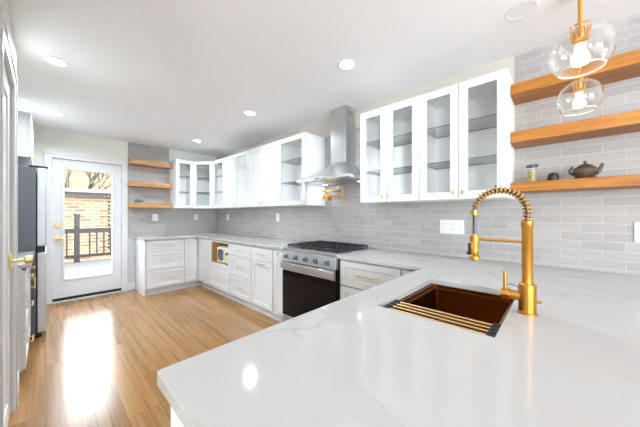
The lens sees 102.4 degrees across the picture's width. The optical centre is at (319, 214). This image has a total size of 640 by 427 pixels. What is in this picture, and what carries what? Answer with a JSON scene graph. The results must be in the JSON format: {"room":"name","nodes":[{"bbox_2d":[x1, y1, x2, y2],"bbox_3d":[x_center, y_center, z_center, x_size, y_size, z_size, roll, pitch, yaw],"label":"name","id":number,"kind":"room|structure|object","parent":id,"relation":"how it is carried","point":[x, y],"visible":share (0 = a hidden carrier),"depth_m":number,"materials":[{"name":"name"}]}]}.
{"room":"kitchen","nodes":[
{"label":"kitchen","id":0,"kind":"room"},
{"bbox_2d":[0,0,15,413],"bbox_3d":[-1.547,0.026,1.171,2.060,2.524,0.110,0,0,43],"label":"wall","id":1,"kind":"structure","parent":0,"point":[3,3],"depth_m":1.67,"materials":[{"name":"paint"}]},
{"bbox_2d":[0,7,17,426],"bbox_3d":[-1.737,0.183,1.437,0.880,2.210,0.020,0,0,43],"label":"trim","id":2,"kind":"structure","parent":1,"relation":"attached to","point":[5,46],"depth_m":1.55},
{"bbox_2d":[4,67,32,426],"bbox_3d":[-1.728,0.224,1.447,0.688,2.105,0.143,0,0,43],"label":"door","id":3,"kind":"structure","parent":1,"relation":"in","point":[8,260],"depth_m":1.58,"materials":[{"name":"white wood"}]},
{"bbox_2d":[64,170,110,189],"bbox_3d":[-18.990,-1.037,14.685,6.600,6.250,14.100,0,0,43],"label":"sky","id":4,"kind":"structure","parent":0,"point":[78,179],"depth_m":15.51,"materials":[{"name":"white"}]},
{"bbox_2d":[33,126,215,282],"bbox_3d":[-3.385,0.026,4.340,0.120,2.524,3.473,0,0,43],"label":"wall","id":5,"kind":"structure","parent":0,"point":[170,221],"depth_m":4.52,"materials":[{"name":"paint"}]},
{"bbox_2d":[43,151,127,304],"bbox_3d":[-3.640,0.191,4.049,0.146,2.195,0.984,0,0,43],"label":"trim","id":6,"kind":"structure","parent":5,"relation":"attached to","point":[48,155],"depth_m":3.94,"materials":[{"name":"white wood"}]},
{"bbox_2d":[52,158,121,301],"bbox_3d":[-3.598,0.222,4.025,0.115,2.088,0.821,0,0,43],"label":"door","id":7,"kind":"structure","parent":5,"relation":"in","point":[63,288],"depth_m":3.94,"materials":[{"name":"wood"}]},
{"bbox_2d":[128,282,134,289],"bbox_3d":[-3.229,1.226,4.407,0.016,0.125,0.108,0,0,43],"label":"baseboard","id":8,"kind":"structure","parent":5,"relation":"attached to","point":[131,286],"depth_m":4.40,"materials":[{"name":"white wood"}]},
{"bbox_2d":[128,158,171,169],"bbox_3d":[-2.982,-0.888,4.535,0.198,0.087,0.628,0,0,43],"label":"shelf","id":9,"kind":"object","parent":5,"relation":"attached to","point":[134,162],"visible":1,"depth_m":4.46,"materials":[{"name":"brown wood"}]},
{"bbox_2d":[128,181,171,188],"bbox_3d":[-2.982,-0.520,4.535,0.198,0.086,0.628,0,0,43],"label":"shelf","id":10,"kind":"object","parent":5,"relation":"attached to","point":[141,184],"visible":1,"depth_m":4.45,"materials":[{"name":"brown wood"}]},
{"bbox_2d":[128,202,171,207],"bbox_3d":[-2.982,-0.163,4.535,0.198,0.086,0.628,0,0,43],"label":"shelf","id":11,"kind":"object","parent":5,"relation":"attached to","point":[130,204],"visible":1,"depth_m":4.43,"materials":[{"name":"brown wood"}]},
{"bbox_2d":[152,214,157,220],"bbox_3d":[-2.990,0.050,4.667,0.010,0.125,0.090,0,0,43],"label":"light switch","id":12,"kind":"object","parent":5,"relation":"attached to","point":[154,216],"visible":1,"depth_m":4.66,"materials":[{"name":"white plastic"}]},
{"bbox_2d":[169,159,192,208],"bbox_3d":[-2.590,-0.556,4.818,0.386,0.879,0.308,0,0,43],"label":"upper cabinet","id":13,"kind":"object","parent":5,"relation":"attached to","point":[181,173],"visible":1,"depth_m":4.79,"materials":[{"name":"white paint"}]},
{"bbox_2d":[7,285,280,426],"bbox_3d":[-0.507,1.318,-0.215,10.547,0.060,6.193,0,0,43],"label":"floor","id":14,"kind":"structure","parent":0,"point":[96,362],"depth_m":2.42,"materials":[{"name":"brown wood"}]},
{"bbox_2d":[18,268,33,371],"bbox_3d":[-2.626,0.847,1.881,0.475,0.883,0.713,0,0,43],"label":"base cabinet","id":15,"kind":"object","parent":14,"relation":"on","point":[23,273],"visible":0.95,"depth_m":1.95,"materials":[{"name":"white paint"}]},
{"bbox_2d":[29,266,35,339],"bbox_3d":[-2.976,0.847,2.208,0.480,0.883,0.713,0,0,43],"label":"base cabinet","id":16,"kind":"object","parent":14,"relation":"on","point":[30,268],"visible":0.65,"depth_m":2.56,"materials":[{"name":"white paint"}]},
{"bbox_2d":[18,251,34,268],"bbox_3d":[-2.805,0.389,2.044,0.960,0.031,0.707,0,0,43],"label":"countertop","id":17,"kind":"structure","parent":16,"relation":"on","point":[21,255],"depth_m":2.24,"materials":[{"name":"white stone"}]},
{"bbox_2d":[18,165,47,337],"bbox_3d":[-3.471,0.390,2.745,0.905,1.797,0.775,0,0,43],"label":"refrigerator","id":18,"kind":"object","parent":14,"relation":"on","point":[31,182],"visible":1,"depth_m":2.65,"materials":[{"name":"metal"}]},
{"bbox_2d":[135,238,183,296],"bbox_3d":[-2.758,0.847,4.440,0.653,0.883,0.583,0,0,43],"label":"base cabinet","id":19,"kind":"object","parent":14,"relation":"on","point":[159,264],"visible":0.98,"depth_m":4.23,"materials":[{"name":"white paint"}]},
{"bbox_2d":[171,407,183,426],"bbox_3d":[0.636,0.847,1.248,0.696,0.883,2.287,0,0,43],"label":"base cabinet","id":20,"kind":"object","parent":14,"relation":"on","point":[175,421],"visible":0.02,"depth_m":0.59,"materials":[{"name":"white paint"}]},
{"bbox_2d":[157,248,639,426],"bbox_3d":[0.544,0.389,1.321,2.012,0.031,2.312,0,0,43],"label":"countertop","id":21,"kind":"structure","parent":20,"relation":"on","point":[354,360],"depth_m":0.64,"materials":[{"name":"white stone"}]},
{"bbox_2d":[393,283,514,333],"bbox_3d":[0.593,0.520,1.148,0.453,0.230,0.662,0,0,43],"label":"sink","id":22,"kind":"object","parent":21,"relation":"in","point":[480,306],"visible":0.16,"depth_m":1.36,"materials":[{"name":"brown metal"}]},
{"bbox_2d":[383,299,500,337],"bbox_3d":[0.442,0.396,0.987,0.401,0.016,0.162,0,0,43],"label":"drying rack","id":23,"kind":"object","parent":22,"relation":"on","point":[495,327],"visible":0.68,"depth_m":0.98,"materials":[{"name":"gold metal"}]},
{"bbox_2d":[466,186,541,316],"bbox_3d":[0.726,0.129,1.029,0.248,0.488,0.062,0,0,43],"label":"kitchen faucet","id":24,"kind":"object","parent":21,"relation":"on","point":[526,294],"visible":1,"depth_m":0.97,"materials":[{"name":"gold metal"}]},
{"bbox_2d":[183,237,200,287],"bbox_3d":[-2.274,0.847,4.962,0.646,0.883,0.840,0,0,43],"label":"base cabinet","id":25,"kind":"object","parent":14,"relation":"on","point":[191,245],"visible":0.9,"depth_m":4.55,"materials":[{"name":"white paint"}]},
{"bbox_2d":[199,238,233,299],"bbox_3d":[-1.568,0.847,4.430,1.167,0.883,0.653,0,0,43],"label":"base cabinet","id":26,"kind":"object","parent":14,"relation":"on","point":[214,275],"visible":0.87,"depth_m":4.27,"materials":[{"name":"white paint"}]},
{"bbox_2d":[217,245,227,263],"bbox_3d":[-1.422,0.637,4.112,0.375,0.262,0.333,0,0,43],"label":"microwave","id":27,"kind":"object","parent":26,"relation":"in","point":[222,251],"visible":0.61,"depth_m":4.00,"materials":[{"name":"metal"}]},
{"bbox_2d":[134,232,313,249],"bbox_3d":[-1.596,0.389,3.914,3.073,0.031,1.447,0,0,43],"label":"countertop","id":28,"kind":"structure","parent":26,"relation":"on","point":[273,243],"depth_m":4.04,"materials":[{"name":"white stone"}]},
{"bbox_2d":[230,243,255,309],"bbox_3d":[-0.926,0.847,3.829,0.593,0.883,0.653,0,0,43],"label":"base cabinet","id":29,"kind":"object","parent":14,"relation":"on","point":[241,259],"visible":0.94,"depth_m":3.61,"materials":[{"name":"white paint"}]},
{"bbox_2d":[252,246,276,319],"bbox_3d":[-0.541,0.847,3.469,0.460,0.883,0.653,0,0,43],"label":"base cabinet","id":30,"kind":"object","parent":14,"relation":"on","point":[263,258],"visible":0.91,"depth_m":3.24,"materials":[{"name":"white paint"}]},
{"bbox_2d":[274,249,282,321],"bbox_3d":[-0.286,0.847,3.235,0.231,0.883,0.646,0,0,43],"label":"base cabinet","id":31,"kind":"object","parent":14,"relation":"on","point":[278,271],"visible":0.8,"depth_m":3.04,"materials":[{"name":"white paint"}]},
{"bbox_2d":[280,240,372,321],"bbox_3d":[0.066,0.809,2.862,0.782,0.957,0.692,0,0,43],"label":"gas range","id":32,"kind":"object","parent":14,"relation":"on","point":[311,271],"visible":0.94,"depth_m":2.64,"materials":[{"name":"metal"}]},
{"bbox_2d":[283,246,372,257],"bbox_3d":[0.085,0.385,2.882,0.780,0.035,0.636,0,0,43],"label":"cooktop","id":33,"kind":"object","parent":32,"relation":"in","point":[297,250],"depth_m":2.64,"materials":[{"name":"metal"}]},
{"bbox_2d":[340,259,402,299],"bbox_3d":[0.601,0.847,2.401,0.613,0.883,0.653,0,0,43],"label":"base cabinet","id":34,"kind":"object","parent":14,"relation":"on","point":[356,277],"visible":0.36,"depth_m":2.23,"materials":[{"name":"white paint"}]},
{"bbox_2d":[402,268,415,275],"bbox_3d":[0.902,0.847,2.124,0.205,0.883,0.646,0,0,43],"label":"base cabinet","id":35,"kind":"object","parent":14,"relation":"on","point":[404,271],"visible":0.15,"depth_m":1.96,"materials":[{"name":"white paint"}]},
{"bbox_2d":[8,0,639,156],"bbox_3d":[-0.507,-1.286,-0.215,10.547,0.100,6.193,0,0,43],"label":"ceiling","id":36,"kind":"structure","parent":0,"point":[168,74],"depth_m":1.96,"materials":[{"name":"white paint"}]},
{"bbox_2d":[42,55,68,66],"bbox_3d":[-2.123,-1.232,2.069,0.152,0.006,0.152,0,0,43],"label":"recessed light","id":37,"kind":"object","parent":36,"relation":"in","point":[53,60],"visible":1,"depth_m":2.07,"materials":[{"name":"white"}]},
{"bbox_2d":[47,111,64,115],"bbox_3d":[-3.209,-1.232,3.126,0.152,0.006,0.152,0,0,43],"label":"recessed light","id":38,"kind":"object","parent":36,"relation":"in","point":[50,112],"visible":1,"depth_m":3.13,"materials":[{"name":"white"}]},
{"bbox_2d":[243,111,255,115],"bbox_3d":[-0.851,-1.232,3.126,0.152,0.006,0.152,0,0,43],"label":"recessed light","id":39,"kind":"object","parent":36,"relation":"in","point":[249,113],"visible":1,"depth_m":3.13,"materials":[{"name":"white"}]},
{"bbox_2d":[338,59,355,69],"bbox_3d":[0.222,-1.232,2.117,0.152,0.006,0.152,0,0,43],"label":"recessed light","id":40,"kind":"object","parent":36,"relation":"in","point":[346,64],"visible":1,"depth_m":2.11,"materials":[{"name":"white"}]},
{"bbox_2d":[505,0,537,19],"bbox_3d":[1.214,-1.234,1.554,0.160,0.003,0.160,0,0,43],"label":"ceiling speaker","id":41,"kind":"object","parent":36,"relation":"attached to","point":[524,8],"visible":1,"depth_m":1.55},
{"bbox_2d":[556,43,604,115],"bbox_3d":[1.410,-0.898,1.399,0.189,0.673,0.189,0,0,43],"label":"pendant lamp","id":42,"kind":"object","parent":36,"relation":"hanging from","point":[579,84],"visible":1,"depth_m":1.39,"materials":[{"name":"clear glass"}]},
{"bbox_2d":[571,77,587,91],"bbox_3d":[1.410,-0.705,1.399,0.066,0.057,0.066,0,0,-2],"label":"socket","id":43,"kind":"object","parent":42,"relation":"attached to","point":[579,84],"depth_m":1.39,"materials":[{"name":"gold metal"}]},
{"bbox_2d":[548,0,617,78],"bbox_3d":[1.012,-0.898,0.999,0.189,0.673,0.189,0,0,43],"label":"pendant lamp","id":44,"kind":"object","parent":36,"relation":"hanging from","point":[580,32],"visible":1,"depth_m":0.99,"materials":[{"name":"clear glass"}]},
{"bbox_2d":[568,20,592,44],"bbox_3d":[1.012,-0.705,0.999,0.066,0.057,0.066,0,0,-2],"label":"socket","id":45,"kind":"object","parent":44,"relation":"attached to","point":[580,33],"depth_m":0.99,"materials":[{"name":"gold metal"}]},
{"bbox_2d":[216,13,639,275],"bbox_3d":[1.581,0.026,2.003,10.527,2.524,0.100,0,0,43],"label":"wall","id":46,"kind":"structure","parent":0,"point":[592,230],"depth_m":1.91,"materials":[{"name":"tile"}]},
{"bbox_2d":[193,161,214,208],"bbox_3d":[-2.195,-0.556,5.055,0.636,0.879,0.597,0,0,43],"label":"upper cabinet","id":47,"kind":"object","parent":46,"relation":"attached to","point":[202,171],"visible":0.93,"depth_m":5.06,"materials":[{"name":"white paint"}]},
{"bbox_2d":[197,177,209,180],"bbox_3d":[-2.192,-0.708,5.060,0.588,0.006,0.542,0,0,43],"label":"shelf","id":48,"kind":"object","parent":47,"relation":"attached to","point":[198,178],"depth_m":5.08,"materials":[{"name":"clear glass"}]},
{"bbox_2d":[197,192,209,194],"bbox_3d":[-2.192,-0.421,5.060,0.588,0.006,0.542,0,0,43],"label":"shelf","id":49,"kind":"object","parent":47,"relation":"attached to","point":[198,193],"depth_m":5.06,"materials":[{"name":"clear glass"}]},
{"bbox_2d":[212,158,238,208],"bbox_3d":[-1.723,-0.556,4.760,0.455,0.879,0.386,0,0,43],"label":"upper cabinet","id":50,"kind":"object","parent":46,"relation":"attached to","point":[218,165],"visible":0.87,"depth_m":4.83,"materials":[{"name":"white paint"}]},
{"bbox_2d":[224,150,261,207],"bbox_3d":[-1.280,-0.556,4.346,0.758,0.879,0.386,0,0,43],"label":"upper cabinet","id":51,"kind":"object","parent":46,"relation":"attached to","point":[236,165],"visible":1,"depth_m":4.20,"materials":[{"name":"white paint"}]},
{"bbox_2d":[248,141,292,207],"bbox_3d":[-0.730,-0.556,3.832,0.748,0.879,0.386,0,0,43],"label":"upper cabinet","id":52,"kind":"object","parent":46,"relation":"attached to","point":[262,160],"visible":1,"depth_m":3.68,"materials":[{"name":"white paint"}]},
{"bbox_2d":[276,213,279,220],"bbox_3d":[-0.661,0.043,4.025,0.080,0.125,0.010,0,0,43],"label":"wall outlet","id":53,"kind":"object","parent":46,"relation":"attached to","point":[277,214],"visible":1,"depth_m":4.02,"materials":[{"name":"white plastic"}]},
{"bbox_2d":[278,132,324,206],"bbox_3d":[-0.262,-0.556,3.393,0.535,0.879,0.386,0,0,43],"label":"upper cabinet","id":54,"kind":"object","parent":46,"relation":"attached to","point":[302,155],"visible":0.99,"depth_m":3.33,"materials":[{"name":"white paint"}]},
{"bbox_2d":[282,181,301,185],"bbox_3d":[-0.245,-0.421,3.411,0.503,0.006,0.313,0,0,43],"label":"shelf","id":55,"kind":"object","parent":54,"relation":"attached to","point":[294,183],"depth_m":3.51,"materials":[{"name":"clear glass"}]},
{"bbox_2d":[296,105,359,185],"bbox_3d":[0.165,-0.800,2.917,0.756,0.868,0.496,0,0,43],"label":"range hood","id":56,"kind":"object","parent":46,"relation":"attached to","point":[343,169],"visible":0.88,"depth_m":2.93,"materials":[{"name":"metal"}]},
{"bbox_2d":[322,189,342,199],"bbox_3d":[0.165,-0.247,3.180,0.338,0.129,0.111,0,0,43],"label":"pot filler","id":57,"kind":"object","parent":46,"relation":"attached to","point":[328,197],"visible":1,"depth_m":3.18,"materials":[{"name":"gold metal"}]},
{"bbox_2d":[360,96,426,203],"bbox_3d":[0.725,-0.556,2.470,0.588,0.879,0.386,0,0,43],"label":"upper cabinet","id":58,"kind":"object","parent":46,"relation":"attached to","point":[389,135],"visible":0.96,"depth_m":2.53,"materials":[{"name":"white paint"}]},
{"bbox_2d":[367,133,411,149],"bbox_3d":[0.742,-0.708,2.488,0.556,0.006,0.313,0,0,43],"label":"shelf","id":59,"kind":"object","parent":58,"relation":"attached to","point":[409,143],"depth_m":2.63,"materials":[{"name":"clear glass"}]},
{"bbox_2d":[369,166,411,174],"bbox_3d":[0.742,-0.421,2.488,0.556,0.006,0.313,0,0,43],"label":"shelf","id":60,"kind":"object","parent":58,"relation":"attached to","point":[405,172],"depth_m":2.61,"materials":[{"name":"clear glass"}]},
{"bbox_2d":[440,220,463,233],"bbox_3d":[1.180,0.108,2.303,0.200,0.125,0.010,0,0,43],"label":"wall outlet","id":61,"kind":"object","parent":46,"relation":"attached to","point":[446,226],"visible":1,"depth_m":2.30,"materials":[{"name":"white plastic"}]},
{"bbox_2d":[419,68,513,201],"bbox_3d":[1.160,-0.556,2.063,0.602,0.879,0.386,0,0,43],"label":"upper cabinet","id":62,"kind":"object","parent":46,"relation":"attached to","point":[466,149],"visible":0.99,"depth_m":2.09,"materials":[{"name":"white paint"}]},
{"bbox_2d":[427,113,496,138],"bbox_3d":[1.176,-0.708,2.081,0.570,0.006,0.313,0,0,43],"label":"shelf","id":63,"kind":"object","parent":62,"relation":"attached to","point":[492,127],"depth_m":2.17,"materials":[{"name":"clear glass"}]},
{"bbox_2d":[429,154,496,169],"bbox_3d":[1.176,-0.421,2.081,0.570,0.006,0.313,0,0,43],"label":"shelf","id":64,"kind":"object","parent":62,"relation":"attached to","point":[487,163],"depth_m":2.16,"materials":[{"name":"clear glass"}]},
{"bbox_2d":[511,49,639,104],"bbox_3d":[1.912,-0.886,1.465,1.309,0.077,0.230,0,0,43],"label":"shelf","id":65,"kind":"object","parent":46,"relation":"attached to","point":[624,66],"visible":1,"depth_m":1.63,"materials":[{"name":"brown wood"}]},
{"bbox_2d":[511,110,639,148],"bbox_3d":[1.912,-0.547,1.465,1.309,0.077,0.230,0,0,43],"label":"shelf","id":66,"kind":"object","parent":46,"relation":"attached to","point":[625,122],"visible":1,"depth_m":1.62,"materials":[{"name":"brown wood"}]},
{"bbox_2d":[511,174,639,193],"bbox_3d":[1.912,-0.194,1.465,1.309,0.064,0.230,0,0,43],"label":"shelf","id":67,"kind":"object","parent":46,"relation":"attached to","point":[623,181],"visible":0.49,"depth_m":1.60,"materials":[{"name":"brown wood"}]},
{"bbox_2d":[526,164,537,181],"bbox_3d":[1.504,-0.290,1.825,0.066,0.124,0.066,0,0,43],"label":"storage jar","id":68,"kind":"object","parent":67,"relation":"on","point":[531,176],"visible":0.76,"depth_m":1.80,"materials":[{"name":"clear glass"}]},
{"bbox_2d":[547,173,558,179],"bbox_3d":[1.585,-0.257,1.749,0.062,0.061,0.062,0,0,43],"label":"cup","id":69,"kind":"object","parent":67,"relation":"on","point":[552,176],"visible":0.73,"depth_m":1.73,"materials":[{"name":"brown ceramic"}]},
{"bbox_2d":[568,161,603,178],"bbox_3d":[1.685,-0.285,1.635,0.122,0.119,0.122,0,0,-2],"label":"teapot","id":70,"kind":"object","parent":67,"relation":"on","point":[584,170],"visible":0.88,"depth_m":1.60,"materials":[{"name":"brown ceramic"}]},
{"bbox_2d":[634,222,639,242],"bbox_3d":[1.971,0.108,1.563,0.080,0.125,0.010,0,0,43],"label":"wall outlet","id":71,"kind":"object","parent":46,"relation":"attached to","point":[636,224],"visible":1,"depth_m":1.58,"materials":[{"name":"white plastic"}]},
{"bbox_3d":[-3.589,0.026,2.221,2.477,2.524,0.100,0,0,43],"label":"wall","id":72,"kind":"structure","parent":0,"visible":0},
{"bbox_2d":[18,111,35,166],"bbox_3d":[-3.508,-0.810,2.701,0.945,0.452,0.706,0,0,43],"label":"upper cabinet","id":73,"kind":"object","parent":72,"relation":"attached to","point":[26,158],"visible":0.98,"depth_m":2.60,"materials":[{"name":"white paint"}]},
{"label":"outside","id":74,"kind":"structure","parent":0,"visible":0},
{"bbox_2d":[64,258,110,277],"bbox_3d":[-4.977,1.358,6.026,4.498,0.100,9.000,0,0,43],"label":"deck","id":75,"kind":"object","parent":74,"point":[94,266],"visible":0.22,"depth_m":6.38,"materials":[{"name":"white"}]},
{"bbox_2d":[64,214,110,262],"bbox_3d":[-6.949,0.643,6.843,0.160,1.330,6.460,0,0,43],"label":"deck railing","id":76,"kind":"object","parent":75,"relation":"on","point":[76,230],"visible":0.44,"depth_m":7.09,"materials":[{"name":"grey wood"}]},
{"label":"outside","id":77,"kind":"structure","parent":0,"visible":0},
{"bbox_3d":[-16.897,2.138,18.547,29.980,0.100,32.000,0,0,43],"label":"yard","id":78,"kind":"structure","parent":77,"visible":0},
{"bbox_2d":[64,188,110,261],"bbox_3d":[-9.543,0.583,9.612,2.430,3.010,13.500,0,0,43],"label":"brick garage","id":79,"kind":"structure","parent":78,"relation":"on","point":[91,204],"depth_m":9.36,"materials":[{"name":"beige brick"}]},
{"bbox_2d":[64,170,110,189],"bbox_3d":[-12.084,-0.847,12.740,2.285,5.877,4.674,0,0,43],"label":"bare tree","id":80,"kind":"object","parent":78,"relation":"on","point":[95,176],"visible":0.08,"depth_m":12.96,"materials":[{"name":"brown plant"}]},
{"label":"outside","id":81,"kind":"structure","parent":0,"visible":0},
{"bbox_2d":[107,197,110,248],"bbox_3d":[-7.802,0.263,9.518,0.107,2.050,0.110,0,0,43],"label":"chain","id":82,"kind":"object","parent":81,"point":[107,197],"visible":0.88,"depth_m":9.49,"materials":[{"name":"grey metal"}]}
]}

